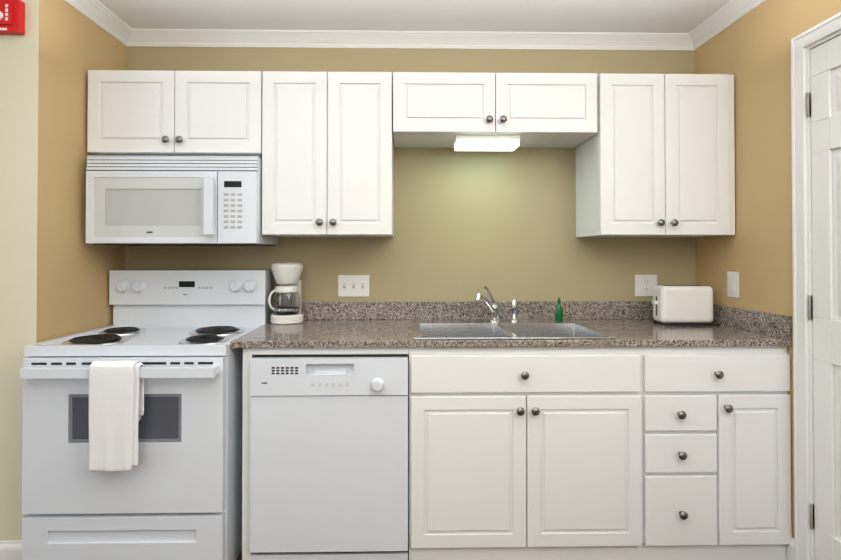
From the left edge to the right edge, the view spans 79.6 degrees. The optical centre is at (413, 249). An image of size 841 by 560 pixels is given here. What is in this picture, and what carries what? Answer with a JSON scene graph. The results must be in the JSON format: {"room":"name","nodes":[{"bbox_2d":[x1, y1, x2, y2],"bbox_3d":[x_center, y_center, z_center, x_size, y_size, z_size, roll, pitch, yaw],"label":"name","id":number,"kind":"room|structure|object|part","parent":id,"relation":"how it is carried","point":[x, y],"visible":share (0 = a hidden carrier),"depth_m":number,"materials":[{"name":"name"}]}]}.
{"room":"kitchen","nodes":[
{"label":"kitchen","id":0,"kind":"room"},
{"bbox_2d":[0,0,125,540],"bbox_3d":[-3.223,0.068,2.248,3.555,2.309,0.705,0,-1,-1],"label":"wall","id":1,"kind":"structure","parent":0,"point":[55,268],"depth_m":1.96,"materials":[{"name":"brown paint"}]},
{"bbox_2d":[0,541,21,559],"bbox_3d":[-3.215,1.166,2.166,3.568,0.112,0.588,0,-1,-1],"label":"baseboard","id":2,"kind":"structure","parent":1,"relation":"attached to","point":[10,550],"depth_m":1.90,"materials":[{"name":"white wood"}]},
{"bbox_2d":[0,0,24,34],"bbox_3d":[-1.546,-0.881,1.903,0.111,0.122,0.062,0,-1,-1],"label":"fire alarm","id":3,"kind":"object","parent":1,"relation":"attached to","point":[12,17],"visible":1,"depth_m":1.90,"materials":[{"name":"red plastic"}]},
{"bbox_2d":[64,0,135,46],"bbox_3d":[-1.413,-1.056,2.220,0.064,0.062,0.510,0,-1,-1],"label":"crown molding","id":4,"kind":"structure","parent":1,"relation":"attached to","point":[107,20],"depth_m":2.31,"materials":[{"name":"white wood"}]},
{"bbox_2d":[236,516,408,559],"bbox_3d":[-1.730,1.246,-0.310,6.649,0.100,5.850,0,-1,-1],"label":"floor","id":5,"kind":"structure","parent":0,"point":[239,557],"depth_m":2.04,"materials":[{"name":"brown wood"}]},
{"bbox_2d":[20,270,270,559],"bbox_3d":[-1.063,0.659,2.120,0.734,1.121,0.733,0,-1,-1],"label":"range","id":6,"kind":"object","parent":5,"relation":"on","point":[132,432],"visible":1,"depth_m":1.84,"materials":[{"name":"white enameled metal"},{"name":"dark glass"}]},
{"bbox_2d":[89,360,143,471],"bbox_3d":[-1.050,0.587,1.785,0.172,0.383,0.062,0,-1,-1],"label":"towel","id":7,"kind":"object","parent":6,"relation":"hanging from","point":[116,388],"depth_m":1.76,"materials":[{"name":"white fabric"}]},
{"bbox_2d":[250,354,407,559],"bbox_3d":[-0.323,0.813,2.181,0.592,0.814,0.628,0,-1,-1],"label":"dishwasher","id":8,"kind":"object","parent":5,"relation":"on","point":[328,456],"visible":0.98,"depth_m":1.90,"materials":[{"name":"white metal"}]},
{"bbox_3d":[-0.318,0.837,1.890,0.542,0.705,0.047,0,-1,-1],"label":"knob","id":9,"kind":"part","parent":8,"relation":"part of","materials":[{"name":"white plastic"}]},
{"bbox_2d":[230,286,791,559],"bbox_3d":[0.375,0.696,2.223,2.145,1.048,0.667,0,-1,-1],"label":"base cabinet","id":10,"kind":"object","parent":5,"relation":"on","point":[607,430],"visible":1,"depth_m":1.93,"materials":[{"name":"white painted wood"},{"name":"brushed nickel"}]},
{"bbox_2d":[230,301,791,347],"bbox_3d":[0.375,0.320,2.240,2.145,0.116,0.640,0,-1,-1],"label":"countertop","id":11,"kind":"structure","parent":10,"relation":"on","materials":[{"name":"stone"}]},
{"bbox_2d":[268,262,303,323],"bbox_3d":[-0.610,0.208,2.433,0.156,0.288,0.161,0,-1,-1],"label":"coffee maker","id":12,"kind":"object","parent":11,"relation":"on","point":[287,304],"visible":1,"depth_m":2.37,"materials":[{"name":"white plastic"}]},
{"bbox_2d":[475,286,518,321],"bbox_3d":[0.394,0.260,2.389,0.224,0.172,0.132,0,-1,-1],"label":"faucet","id":13,"kind":"object","parent":11,"relation":"on","point":[494,307],"depth_m":2.41,"materials":[{"name":"silver metal"}]},
{"bbox_2d":[412,319,618,339],"bbox_3d":[0.391,0.434,2.220,0.792,0.180,0.562,0,-1,-1],"label":"sink","id":14,"kind":"object","parent":11,"relation":"in","point":[422,329],"depth_m":2.34,"materials":[{"name":"silver metal"}]},
{"bbox_2d":[555,298,562,321],"bbox_3d":[0.688,0.287,2.388,0.037,0.115,0.025,0,-1,-1],"label":"soap bottle","id":15,"kind":"object","parent":11,"relation":"on","point":[558,313],"visible":1,"depth_m":2.38,"materials":[{"name":"green glass"}]},
{"bbox_2d":[652,285,719,325],"bbox_3d":[1.261,0.261,2.351,0.278,0.182,0.136,0,-1,-1],"label":"toaster","id":16,"kind":"object","parent":11,"relation":"on","point":[682,305],"visible":1,"depth_m":2.31,"materials":[{"name":"white plastic"}]},
{"bbox_2d":[125,47,695,356],"bbox_3d":[-0.004,0.072,2.608,3.094,2.309,0.100,0,-1,-1],"label":"wall","id":17,"kind":"structure","parent":0,"point":[470,225],"depth_m":2.57,"materials":[{"name":"beige paint"}]},
{"bbox_2d":[87,70,262,155],"bbox_3d":[-1.054,-0.602,2.381,0.758,0.363,0.328,0,-1,-1],"label":"upper cabinet","id":18,"kind":"object","parent":17,"relation":"attached to","point":[131,112],"depth_m":2.22,"materials":[{"name":"white wood"}]},
{"bbox_2d":[86,156,278,245],"bbox_3d":[-1.042,-0.209,2.332,0.731,0.383,0.414,0,-1,-1],"label":"over-the-range microwave","id":19,"kind":"object","parent":18,"relation":"attached to","point":[173,200],"visible":1,"depth_m":2.17,"materials":[{"name":"white plastic"}]},
{"bbox_2d":[259,71,394,236],"bbox_3d":[-0.385,-0.422,2.391,0.572,0.723,0.328,0,-1,-1],"label":"upper cabinet","id":20,"kind":"object","parent":17,"relation":"attached to","point":[327,157],"depth_m":2.23,"materials":[{"name":"white wood"}]},
{"bbox_2d":[338,275,368,296],"bbox_3d":[-0.303,0.186,2.542,0.156,0.108,0.016,0,-1,-1],"label":"light switch","id":21,"kind":"object","parent":17,"relation":"attached to","point":[353,285],"visible":1,"depth_m":2.54,"materials":[{"name":"white plastic"}]},
{"bbox_2d":[132,29,687,50],"bbox_3d":[-0.047,-1.052,2.537,2.805,0.062,0.064,0,-1,-1],"label":"crown molding","id":22,"kind":"structure","parent":17,"relation":"attached to","point":[140,37],"depth_m":2.54,"materials":[{"name":"white wood"}]},
{"bbox_2d":[395,72,602,149],"bbox_3d":[0.361,-0.650,2.406,0.912,0.266,0.328,0,-1,-1],"label":"upper cabinet","id":23,"kind":"object","parent":17,"relation":"attached to","point":[547,110],"depth_m":2.24,"materials":[{"name":"white wood"}]},
{"bbox_2d":[453,135,519,150],"bbox_3d":[0.336,-0.492,2.344,0.295,0.050,0.132,0,-1,-1],"label":"under-cabinet light","id":24,"kind":"object","parent":23,"relation":"attached to","point":[485,142],"visible":1,"depth_m":2.29,"materials":[{"name":"white plastic"}]},
{"bbox_2d":[635,275,656,295],"bbox_3d":[1.184,0.186,2.573,0.112,0.110,0.007,0,-1,-1],"label":"electrical outlet","id":25,"kind":"object","parent":17,"relation":"attached to","point":[645,285],"visible":0.98,"depth_m":2.57,"materials":[{"name":"white plastic"}]},
{"bbox_2d":[575,73,734,237],"bbox_3d":[1.134,-0.422,2.418,0.610,0.723,0.328,0,-1,-1],"label":"upper cabinet","id":26,"kind":"object","parent":17,"relation":"attached to","point":[655,155],"depth_m":2.25,"materials":[{"name":"white wood"}]},
{"bbox_2d":[98,0,730,32],"bbox_3d":[-1.730,-1.163,-0.285,6.649,0.100,5.850,0,-1,-1],"label":"ceiling","id":27,"kind":"structure","parent":0,"point":[655,16],"depth_m":2.34,"materials":[{"name":"white paint"}]},
{"bbox_2d":[694,0,840,538],"bbox_3d":[1.506,0.064,1.877,0.100,2.309,1.617,0,-1,-1],"label":"wall","id":28,"kind":"structure","parent":0,"point":[750,51],"depth_m":2.11,"materials":[{"name":"brown paint"}]},
{"bbox_2d":[688,0,765,50],"bbox_3d":[1.462,-1.081,-0.229,0.064,0.062,5.650,0,-1,-1],"label":"crown molding","id":29,"kind":"structure","parent":28,"relation":"attached to","point":[731,12],"depth_m":2.33,"materials":[{"name":"white wood"}]},
{"bbox_2d":[727,271,738,297],"bbox_3d":[1.443,0.160,2.283,0.008,0.116,0.076,0,-1,-1],"label":"light switch","id":30,"kind":"object","parent":28,"relation":"attached to","point":[732,284],"visible":1,"depth_m":2.28,"materials":[{"name":"white plastic"}]},
{"bbox_2d":[787,537,794,559],"bbox_3d":[1.448,1.163,1.928,0.013,0.112,0.041,0,-1,-1],"label":"baseboard","id":31,"kind":"structure","parent":28,"relation":"attached to","point":[791,551],"depth_m":1.93,"materials":[{"name":"white wood"}]},
{"bbox_2d":[791,12,840,559],"bbox_3d":[1.505,0.204,1.466,0.117,2.020,0.902,0,-1,-1],"label":"door frame","id":32,"kind":"structure","parent":28,"relation":"attached to","point":[801,42],"depth_m":1.87,"materials":[{"name":"white wood"}]},
{"bbox_2d":[806,35,840,559],"bbox_3d":[1.482,0.234,1.469,0.053,1.944,0.773,0,-1,-1],"label":"door","id":33,"kind":"structure","parent":28,"relation":"in","point":[826,149],"depth_m":1.79,"materials":[{"name":"white wood"}]},
{"bbox_3d":[1.458,0.223,1.851,0.019,1.600,0.008,0,-1,-1],"label":"door slab hinge","id":34,"kind":"part","parent":33,"relation":"part of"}
]}

